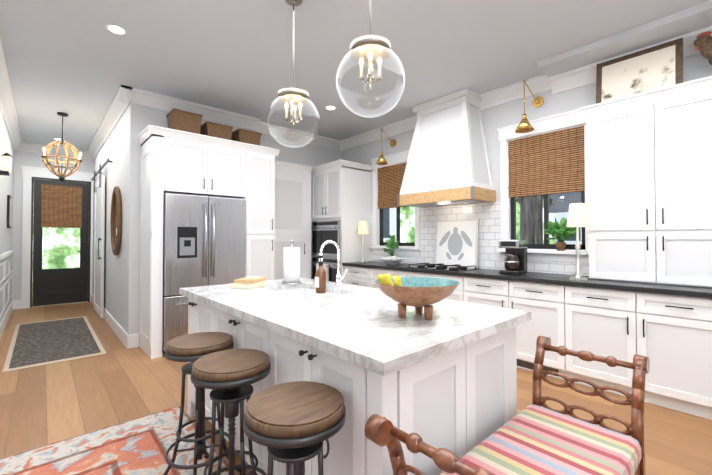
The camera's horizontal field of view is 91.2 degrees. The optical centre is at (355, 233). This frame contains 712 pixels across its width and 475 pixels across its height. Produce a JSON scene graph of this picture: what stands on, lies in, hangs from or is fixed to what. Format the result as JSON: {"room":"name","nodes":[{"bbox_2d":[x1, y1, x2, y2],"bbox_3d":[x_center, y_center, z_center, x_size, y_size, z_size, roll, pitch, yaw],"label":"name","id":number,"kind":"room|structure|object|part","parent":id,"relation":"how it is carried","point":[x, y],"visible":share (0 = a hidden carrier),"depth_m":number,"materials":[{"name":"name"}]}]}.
{"room":"kitchen","nodes":[
{"label":"kitchen","id":0,"kind":"room"},
{"bbox_2d":[0,110,13,322],"bbox_3d":[-2.433,-0.204,1.992,0.150,3.050,11.600,1,-1,-42],"label":"wall","id":1,"kind":"structure","parent":0,"point":[6,185],"depth_m":5.09,"materials":[{"name":"white paint"}]},
{"bbox_2d":[0,153,11,175],"bbox_3d":[-3.933,-0.801,3.894,0.147,0.400,0.120,1,-1,-42],"label":"wall sconce","id":2,"kind":"object","parent":1,"relation":"attached to","point":[6,165],"depth_m":3.88,"materials":[{"name":"white glass"}]},
{"bbox_2d":[0,301,12,338],"bbox_3d":[-2.371,1.241,2.027,0.018,0.160,11.600,1,-1,-42],"label":"baseboard","id":3,"kind":"structure","parent":1,"relation":"attached to","point":[4,321],"depth_m":5.12,"materials":[{"name":"white wood"}]},
{"bbox_2d":[0,250,13,317],"bbox_3d":[-2.386,0.651,2.055,0.022,0.820,11.650,1,-1,-42],"label":"wall","id":4,"kind":"structure","parent":1,"relation":"attached to","point":[3,256],"depth_m":5.04,"materials":[{"name":"white"}]},
{"bbox_2d":[7,195,10,227],"bbox_3d":[-5.408,-0.328,5.438,0.029,0.500,0.400,1,-1,-42],"label":"framed picture","id":5,"kind":"object","parent":1,"relation":"attached to","point":[8,196],"depth_m":5.29,"materials":[{"name":"grey metal"}]},
{"bbox_2d":[0,37,21,149],"bbox_3d":[-2.335,-1.653,2.102,0.115,0.150,11.600,1,-1,-42],"label":"crown molding","id":6,"kind":"structure","parent":1,"relation":"attached to","point":[8,110],"depth_m":4.41,"materials":[{"name":"white wood"}]},
{"bbox_2d":[12,150,93,300],"bbox_3d":[-5.817,-0.132,6.851,1.320,3.050,0.150,1,-1,-42],"label":"wall","id":7,"kind":"structure","parent":0,"point":[22,158],"depth_m":6.41,"materials":[{"name":"white paint"}]},
{"bbox_2d":[13,300,20,308],"bbox_3d":[-5.787,1.311,6.743,1.250,0.160,0.018,1,-1,-42],"label":"baseboard","id":8,"kind":"structure","parent":7,"relation":"attached to","point":[16,304],"depth_m":6.37,"materials":[{"name":"white wood"}]},
{"bbox_2d":[15,142,91,159],"bbox_3d":[-5.784,-1.585,6.723,1.170,0.150,0.115,1,-1,-42],"label":"crown molding","id":9,"kind":"structure","parent":7,"relation":"attached to","point":[30,147],"depth_m":6.62,"materials":[{"name":"white wood"}]},
{"bbox_2d":[21,166,93,308],"bbox_3d":[-5.730,0.077,6.796,1.180,2.630,0.037,1,-1,-42],"label":"door frame","id":10,"kind":"structure","parent":7,"relation":"attached to","point":[29,173],"depth_m":6.48,"materials":[{"name":"white wood"}]},
{"bbox_2d":[30,177,90,307],"bbox_3d":[-5.779,0.165,6.849,0.912,2.456,0.135,1,-1,-42],"label":"hall door","id":11,"kind":"structure","parent":7,"relation":"in","point":[60,286],"depth_m":6.79,"materials":[{"name":"black wood"}]},
{"bbox_2d":[41,184,82,227],"bbox_3d":[-5.746,-0.518,6.822,0.616,0.820,0.032,1,-1,-42],"label":"door blind","id":12,"kind":"object","parent":11,"relation":"attached to","point":[61,206],"visible":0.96,"depth_m":6.81,"materials":[{"name":"brown wicker"}]},
{"bbox_2d":[92,110,126,329],"bbox_3d":[-4.061,-0.148,5.774,0.150,3.050,3.800,1,-1,-42],"label":"wall","id":13,"kind":"structure","parent":0,"point":[113,149],"depth_m":5.00,"materials":[{"name":"white paint"}]},
{"bbox_2d":[91,158,111,317],"bbox_3d":[-4.341,0.116,5.887,0.090,2.485,2.350,1,-1,-42],"label":"barn door","id":14,"kind":"structure","parent":13,"relation":"in","point":[99,230],"depth_m":5.83,"materials":[{"name":"white wood"}]},
{"bbox_2d":[91,294,128,348],"bbox_3d":[-4.034,1.294,5.596,0.018,0.160,4.068,1,-1,-42],"label":"baseboard","id":15,"kind":"structure","parent":13,"relation":"attached to","point":[121,333],"depth_m":4.68,"materials":[{"name":"white wood"}]},
{"bbox_2d":[87,85,132,159],"bbox_3d":[-4.037,-1.602,5.571,0.115,0.150,4.165,1,-1,-42],"label":"crown molding","id":16,"kind":"structure","parent":13,"relation":"attached to","point":[117,109],"depth_m":4.96,"materials":[{"name":"white wood"}]},
{"bbox_2d":[110,186,121,254],"bbox_3d":[-3.250,-0.169,4.728,0.060,0.938,0.686,1,-1,-42],"label":"mirror","id":17,"kind":"object","parent":13,"relation":"attached to","point":[116,219],"visible":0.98,"depth_m":4.68,"materials":[{"name":"brown glass"}]},
{"bbox_2d":[125,103,340,333],"bbox_3d":[-1.532,-0.155,5.325,3.310,3.050,0.250,1,-1,-42],"label":"wall","id":18,"kind":"structure","parent":0,"point":[140,118],"depth_m":4.20,"materials":[{"name":"white paint"}]},
{"bbox_2d":[127,333,138,347],"bbox_3d":[-2.640,1.272,4.127,0.123,0.160,0.018,1,-1,-42],"label":"baseboard return","id":19,"kind":"object","parent":18,"relation":"attached to","point":[133,341],"visible":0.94,"depth_m":4.12,"materials":[{"name":"white"}]},
{"bbox_2d":[149,133,244,197],"bbox_3d":[-1.966,-0.762,4.370,0.935,0.605,0.597,1,-1,-42],"label":"upper cabinet","id":20,"kind":"object","parent":18,"relation":"attached to","point":[178,161],"depth_m":4.06,"materials":[{"name":"white wood"}]},
{"bbox_2d":[166,109,202,133],"bbox_3d":[-2.079,-1.290,4.224,0.331,0.282,0.324,1,-1,-42],"label":"basket","id":21,"kind":"object","parent":20,"relation":"on","point":[181,120],"visible":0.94,"depth_m":4.11,"materials":[{"name":"wicker"}]},
{"bbox_2d":[200,121,233,139],"bbox_3d":[-1.797,-1.257,4.478,0.341,0.222,0.304,1,-1,-42],"label":"basket","id":22,"kind":"object","parent":20,"relation":"on","point":[212,129],"visible":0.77,"depth_m":4.37,"materials":[{"name":"wicker"}]},
{"bbox_2d":[119,85,339,150],"bbox_3d":[-1.486,-1.607,5.210,3.425,0.150,0.215,1,-1,-42],"label":"crown molding","id":23,"kind":"structure","parent":18,"relation":"attached to","point":[154,100],"depth_m":4.82,"materials":[{"name":"white wood"}]},
{"bbox_2d":[274,160,312,279],"bbox_3d":[-1.123,0.123,5.551,0.955,2.500,0.150,1,-1,-42],"label":"pantry door","id":24,"kind":"structure","parent":18,"relation":"in","point":[293,201],"depth_m":5.61,"materials":[{"name":"white wood"}]},
{"bbox_2d":[0,301,711,474],"bbox_3d":[-0.713,1.383,3.517,4.780,0.080,11.900,1,-1,-42],"label":"floor","id":25,"kind":"structure","parent":0,"point":[118,382],"depth_m":2.76,"materials":[{"name":"brown wood"}]},
{"bbox_2d":[2,316,105,371],"bbox_3d":[-3.933,1.354,4.555,0.820,0.007,2.490,1,-1,-42],"label":"rug","id":26,"kind":"object","parent":25,"relation":"on","point":[33,344],"visible":0.96,"depth_m":4.25,"materials":[{"name":"grey fabric"}]},
{"bbox_2d":[0,405,236,474],"bbox_3d":[-0.241,1.294,0.580,1.150,0.009,4.600,1,-1,-42],"label":"rug","id":27,"kind":"object","parent":25,"relation":"on","point":[140,445],"visible":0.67,"depth_m":2.08,"materials":[{"name":"fabric"}]},
{"bbox_2d":[163,332,240,474],"bbox_3d":[-0.821,0.934,1.838,0.333,0.744,0.332,-1,-1,31],"label":"stool","id":28,"kind":"object","parent":27,"relation":"on","point":[192,348],"visible":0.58,"depth_m":1.80,"materials":[{"name":"brown wood"}]},
{"bbox_2d":[190,349,270,474],"bbox_3d":[-0.547,0.930,1.534,0.333,0.744,0.332,0,-1,-4],"label":"stool","id":29,"kind":"object","parent":27,"relation":"on","point":[229,377],"visible":0.98,"depth_m":1.49,"materials":[{"name":"brown wood"}]},
{"bbox_2d":[243,381,345,474],"bbox_3d":[-0.199,0.924,1.147,0.333,0.744,0.332,-1,-1,42],"label":"stool","id":30,"kind":"object","parent":27,"relation":"on","point":[293,426],"visible":1,"depth_m":1.08,"materials":[{"name":"brown wood"}]},
{"bbox_2d":[162,192,245,353],"bbox_3d":[-1.921,0.454,4.303,0.919,1.792,0.676,1,-1,-42],"label":"fridge","id":31,"kind":"object","parent":25,"relation":"on","point":[204,240],"visible":0.67,"depth_m":4.00,"materials":[{"name":"grey metal"}]},
{"bbox_2d":[241,149,276,280],"bbox_3d":[-1.460,0.152,4.812,0.425,2.420,0.597,1,-1,-42],"label":"tall cabinet","id":32,"kind":"object","parent":25,"relation":"on","point":[259,167],"depth_m":4.60,"materials":[{"name":"white wood"}]},
{"bbox_2d":[231,128,261,145],"bbox_3d":[-1.500,-1.253,4.745,0.331,0.222,0.304,1,-1,-42],"label":"basket","id":33,"kind":"object","parent":32,"relation":"on","point":[245,136],"visible":0.73,"depth_m":4.64,"materials":[{"name":"wicker"}]},
{"bbox_2d":[311,159,371,283],"bbox_3d":[-0.272,0.128,5.850,0.724,2.500,0.844,1,-1,-42],"label":"tall cabinet","id":34,"kind":"object","parent":25,"relation":"on","point":[341,201],"visible":0.6,"depth_m":5.60,"materials":[{"name":"white wood"}]},
{"bbox_2d":[179,293,516,474],"bbox_3d":[-0.216,0.883,2.168,1.058,0.880,1.996,1,-1,-42],"label":"kitchen island","id":35,"kind":"object","parent":25,"relation":"on","point":[445,377],"depth_m":1.39,"materials":[{"name":"white"}]},
{"bbox_2d":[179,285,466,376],"bbox_3d":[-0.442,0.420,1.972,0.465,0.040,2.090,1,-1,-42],"label":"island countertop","id":36,"kind":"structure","parent":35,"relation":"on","point":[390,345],"depth_m":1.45,"materials":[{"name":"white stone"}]},
{"bbox_2d":[279,285,334,296],"bbox_3d":[-0.355,0.562,2.519,0.440,0.252,0.720,1,-1,-42],"label":"sink","id":37,"kind":"object","parent":36,"relation":"in","point":[299,290],"depth_m":2.83,"materials":[{"name":"white ceramic"}]},
{"bbox_2d":[259,277,530,344],"bbox_3d":[-0.041,0.426,2.333,0.615,0.040,2.090,1,-1,-42],"label":"island countertop","id":38,"kind":"structure","parent":35,"relation":"on","point":[478,321],"depth_m":1.77,"materials":[{"name":"white stone"}]},
{"bbox_2d":[230,276,267,288],"bbox_3d":[-0.812,0.371,2.673,0.174,0.075,0.240,0,-1,19],"label":"books","id":39,"kind":"object","parent":38,"relation":"on","point":[250,282],"visible":1,"depth_m":2.59,"materials":[{"name":"beige paper"}]},
{"bbox_2d":[282,240,301,284],"bbox_3d":[-0.528,0.233,2.866,0.160,0.359,0.160,1,-1,-42],"label":"paper towel","id":40,"kind":"object","parent":38,"relation":"on","point":[291,265],"visible":1,"depth_m":2.81,"materials":[{"name":"white paper"}]},
{"bbox_2d":[315,256,325,293],"bbox_3d":[-0.242,0.280,2.369,0.081,0.250,0.072,1,-1,-42],"label":"soap bottle","id":41,"kind":"object","parent":38,"relation":"on","point":[320,282],"visible":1,"depth_m":2.34,"materials":[{"name":"orange glass"}]},
{"bbox_2d":[319,240,347,285],"bbox_3d":[-0.175,0.231,2.649,0.215,0.356,0.116,1,-1,-42],"label":"faucet","id":42,"kind":"object","parent":38,"relation":"on","point":[339,278],"visible":0.94,"depth_m":2.70,"materials":[{"name":"silver metal"}]},
{"bbox_2d":[375,274,459,319],"bbox_3d":[0.285,0.289,1.647,0.392,0.211,0.392,1,-1,-42],"label":"footed bowl","id":43,"kind":"object","parent":38,"relation":"on","point":[418,293],"visible":1,"depth_m":1.55,"materials":[{"name":"brown wood"}]},
{"bbox_2d":[344,266,367,286],"bbox_3d":[0.243,0.934,5.361,0.597,0.874,0.640,1,-1,-42],"label":"base cabinet","id":44,"kind":"object","parent":25,"relation":"on","point":[358,276],"depth_m":5.18,"materials":[{"name":"white wood"}]},
{"bbox_2d":[342,261,711,297],"bbox_3d":[1.720,0.450,3.700,0.632,0.039,5.097,1,-1,-42],"label":"countertop","id":45,"kind":"structure","parent":44,"relation":"on","point":[562,279],"depth_m":3.20,"materials":[{"name":"black stone"}]},
{"bbox_2d":[358,221,367,262],"bbox_3d":[0.110,0.136,5.433,0.170,0.640,0.170,1,-1,-42],"label":"lamp","id":46,"kind":"object","parent":45,"relation":"on","point":[363,228],"visible":1,"depth_m":5.39,"materials":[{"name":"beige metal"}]},
{"bbox_2d":[383,234,398,257],"bbox_3d":[0.527,0.231,5.226,0.174,0.442,0.294,1,-1,-42],"label":"plant","id":47,"kind":"object","parent":45,"relation":"on","point":[390,245],"visible":0.98,"depth_m":5.21,"materials":[{"name":"green plant"}]},
{"bbox_2d":[379,258,405,264],"bbox_3d":[0.518,0.404,4.975,0.390,0.090,0.390,1,-1,-42],"label":"bowl","id":48,"kind":"object","parent":45,"relation":"on","point":[391,261],"visible":1,"depth_m":4.88,"materials":[{"name":"white ceramic"}]},
{"bbox_2d":[407,263,477,271],"bbox_3d":[1.070,0.417,4.369,0.460,0.045,0.760,1,-1,-42],"label":"cooktop","id":49,"kind":"object","parent":45,"relation":"in","point":[457,268],"visible":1,"depth_m":4.25,"materials":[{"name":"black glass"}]},
{"bbox_2d":[435,219,478,267],"bbox_3d":[1.305,0.132,4.557,0.070,0.620,0.620,1,-1,-42],"label":"artwork","id":50,"kind":"object","parent":45,"relation":"on","point":[456,241],"visible":0.98,"depth_m":4.52,"materials":[{"name":"white"}]},
{"bbox_2d":[499,240,527,274],"bbox_3d":[1.675,0.250,3.731,0.277,0.360,0.210,1,-1,-42],"label":"coffee maker","id":51,"kind":"object","parent":45,"relation":"on","point":[515,260],"visible":1,"depth_m":3.69,"materials":[{"name":"black"}]},
{"bbox_2d":[567,203,588,280],"bbox_3d":[2.008,0.077,3.159,0.170,0.690,0.170,1,-1,-42],"label":"lamp","id":52,"kind":"object","parent":45,"relation":"on","point":[577,215],"visible":1,"depth_m":3.13,"materials":[{"name":"silver metal"}]},
{"bbox_2d":[584,88,711,287],"bbox_3d":[2.601,-0.334,2.953,0.337,1.503,1.009,1,-1,-42],"label":"wall cabinet","id":53,"kind":"object","parent":45,"relation":"on","point":[650,184],"depth_m":2.87,"materials":[{"name":"white wood"}]},
{"bbox_2d":[596,37,682,103],"bbox_3d":[2.481,-1.387,3.082,0.070,0.440,0.600,1,-1,-42],"label":"framed picture","id":54,"kind":"object","parent":53,"relation":"on","point":[652,68],"visible":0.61,"depth_m":3.05,"materials":[{"name":"beige paper"}]},
{"bbox_2d":[689,31,711,64],"bbox_3d":[2.968,-1.390,2.562,0.168,0.432,0.771,1,-1,-42],"label":"rooster","id":55,"kind":"object","parent":53,"relation":"on","point":[702,43],"visible":1,"depth_m":2.76,"materials":[{"name":"brown ceramic"}]},
{"bbox_2d":[368,268,395,288],"bbox_3d":[0.613,0.928,4.949,0.597,0.874,0.585,1,-1,-42],"label":"base cabinet","id":56,"kind":"object","parent":25,"relation":"on","point":[372,272],"depth_m":4.90,"materials":[{"name":"white wood"}]},
{"bbox_2d":[396,270,459,300],"bbox_3d":[1.110,0.919,4.397,0.597,0.874,1.017,1,-1,-42],"label":"base cabinet","id":57,"kind":"object","parent":25,"relation":"on","point":[455,295],"depth_m":4.11,"materials":[{"name":"white wood"}]},
{"bbox_2d":[364,336,649,474],"bbox_3d":[0.639,0.908,1.222,1.266,0.781,0.438,1,-1,-42],"label":"bench","id":58,"kind":"object","parent":25,"relation":"on","point":[535,438],"visible":1,"depth_m":1.34,"materials":[{"name":"brown wood"}]},
{"bbox_2d":[460,276,555,377],"bbox_3d":[1.768,0.908,3.666,0.597,0.874,1.069,1,-1,-42],"label":"base cabinet","id":59,"kind":"object","parent":25,"relation":"on","point":[539,299],"depth_m":3.38,"materials":[{"name":"white wood"}]},
{"bbox_2d":[556,284,711,419],"bbox_3d":[2.424,0.898,2.936,0.597,0.874,1.129,1,-1,-42],"label":"base cabinet","id":60,"kind":"object","parent":25,"relation":"on","point":[670,336],"depth_m":2.71,"materials":[{"name":"white wood"}]},
{"bbox_2d":[0,0,711,150],"bbox_3d":[-0.713,-1.716,3.563,4.780,0.140,11.900,1,-1,-42],"label":"ceiling","id":61,"kind":"structure","parent":0,"point":[78,62],"depth_m":3.23,"materials":[{"name":"white paint"}]},
{"bbox_2d":[41,112,81,180],"bbox_3d":[-4.139,-1.209,4.912,0.436,0.955,0.436,1,-1,-42],"label":"chandelier","id":62,"kind":"object","parent":61,"relation":"hanging from","point":[66,144],"visible":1,"depth_m":4.88,"materials":[{"name":"beige wood"}]},
{"bbox_2d":[105,24,126,34],"bbox_3d":[-2.013,-1.712,2.931,0.153,0.008,0.153,-1,-1,39],"label":"recessed light","id":63,"kind":"object","parent":61,"relation":"in","point":[116,29],"depth_m":2.93,"materials":[{"name":"white plastic"}]},
{"bbox_2d":[266,0,319,147],"bbox_3d":[-0.455,-1.171,2.536,0.380,1.100,0.380,1,-1,-42],"label":"pendant light","id":64,"kind":"object","parent":61,"relation":"hanging from","point":[292,96],"visible":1,"depth_m":2.52,"materials":[{"name":"clear glass"}]},
{"bbox_2d":[325,106,335,109],"bbox_3d":[-0.341,-1.686,4.690,0.153,0.008,0.153,0,-1,9],"label":"recessed light","id":65,"kind":"object","parent":61,"relation":"in","point":[327,107],"depth_m":4.67,"materials":[{"name":"white"}]},
{"bbox_2d":[336,0,404,117],"bbox_3d":[0.080,-1.190,1.941,0.380,1.080,0.380,1,-1,-42],"label":"pendant light","id":66,"kind":"object","parent":61,"relation":"hanging from","point":[369,49],"visible":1,"depth_m":1.91,"materials":[{"name":"clear glass"}]},
{"bbox_2d":[341,53,711,275],"bbox_3d":[2.329,-0.180,3.621,0.150,3.050,7.950,1,-1,-42],"label":"wall","id":67,"kind":"structure","parent":0,"point":[695,67],"depth_m":4.11,"materials":[{"name":"white paint"}]},
{"bbox_2d":[376,128,396,164],"bbox_3d":[0.446,-1.347,5.397,0.293,0.555,0.225,1,-1,-42],"label":"brass sconce","id":68,"kind":"object","parent":67,"relation":"attached to","point":[381,160],"visible":1,"depth_m":5.37,"materials":[{"name":"brown metal"}]},
{"bbox_2d":[370,150,420,254],"bbox_3d":[0.617,-0.456,5.427,0.165,1.555,1.010,1,-1,-42],"label":"window","id":69,"kind":"structure","parent":67,"relation":"in","point":[397,158],"depth_m":5.47,"materials":[{"name":"white"}]},
{"bbox_2d":[377,162,407,208],"bbox_3d":[0.623,-0.733,5.436,0.030,0.668,0.792,1,-1,-42],"label":"window blind","id":70,"kind":"object","parent":69,"relation":"attached to","point":[390,179],"visible":0.65,"depth_m":5.52,"materials":[{"name":"brown wicker"}]},
{"bbox_3d":[0.664,-0.433,5.468,0.040,1.264,0.774,1,-1,-42],"label":"window sash","id":71,"kind":"part","parent":69,"relation":"part of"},
{"bbox_2d":[397,88,495,207],"bbox_3d":[1.127,-1.029,4.442,0.550,1.320,1.112,1,-1,-42],"label":"range hood","id":72,"kind":"object","parent":67,"relation":"attached to","point":[448,162],"visible":0.98,"depth_m":4.24,"materials":[{"name":"white wood"}]},
{"bbox_2d":[371,202,588,275],"bbox_3d":[1.316,0.038,4.623,0.008,0.811,3.194,1,-1,-42],"label":"backsplash","id":73,"kind":"structure","parent":67,"relation":"attached to","point":[488,215],"depth_m":4.34,"materials":[{"name":"tile"}]},
{"bbox_2d":[340,26,711,150],"bbox_3d":[2.231,-1.601,3.553,0.115,0.210,7.650,1,-1,-42],"label":"crown molding","id":74,"kind":"structure","parent":67,"relation":"attached to","point":[573,79],"depth_m":3.86,"materials":[{"name":"white wood"}]},
{"bbox_2d":[515,80,543,132],"bbox_3d":[1.877,-1.390,3.807,0.293,0.555,0.225,1,-1,-42],"label":"brass sconce","id":75,"kind":"object","parent":67,"relation":"attached to","point":[524,125],"visible":1,"depth_m":3.78,"materials":[{"name":"gold metal"}]},
{"bbox_2d":[497,109,588,261],"bbox_3d":[2.062,-0.480,3.822,0.165,1.555,1.010,1,-1,-42],"label":"window","id":76,"kind":"structure","parent":67,"relation":"in","point":[561,121],"depth_m":3.84,"materials":[{"name":"white wood"}]},
{"bbox_2d":[508,125,584,197],"bbox_3d":[2.067,-0.756,3.831,0.030,0.668,0.792,1,-1,-42],"label":"window blind","id":77,"kind":"object","parent":76,"relation":"attached to","point":[548,163],"visible":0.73,"depth_m":3.79,"materials":[{"name":"brown wicker"}]},
{"bbox_3d":[2.108,-0.457,3.863,0.040,1.264,0.774,1,-1,-42],"label":"window sash","id":78,"kind":"part","parent":76,"relation":"part of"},
{"bbox_2d":[544,217,579,250],"bbox_3d":[2.126,0.009,3.629,0.188,0.350,0.335,1,-1,-42],"label":"plant","id":79,"kind":"object","parent":76,"relation":"on","point":[561,231],"visible":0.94,"depth_m":3.63,"materials":[{"name":"green plant"}]},
{"label":"outside","id":80,"kind":"structure","parent":0,"visible":0},
{"bbox_2d":[32,206,79,287],"bbox_3d":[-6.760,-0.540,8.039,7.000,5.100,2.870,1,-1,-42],"label":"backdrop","id":81,"kind":"structure","parent":80,"point":[56,234],"depth_m":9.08,"materials":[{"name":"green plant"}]},
{"bbox_2d":[383,208,395,241],"bbox_3d":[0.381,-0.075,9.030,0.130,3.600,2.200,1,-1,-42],"label":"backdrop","id":82,"kind":"structure","parent":80,"point":[388,226],"depth_m":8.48,"materials":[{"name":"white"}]},
{"bbox_2d":[400,192,581,249],"bbox_3d":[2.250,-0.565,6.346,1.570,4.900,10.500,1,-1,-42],"label":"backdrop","id":83,"kind":"structure","parent":80,"point":[527,213],"depth_m":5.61,"materials":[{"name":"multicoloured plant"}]}
]}

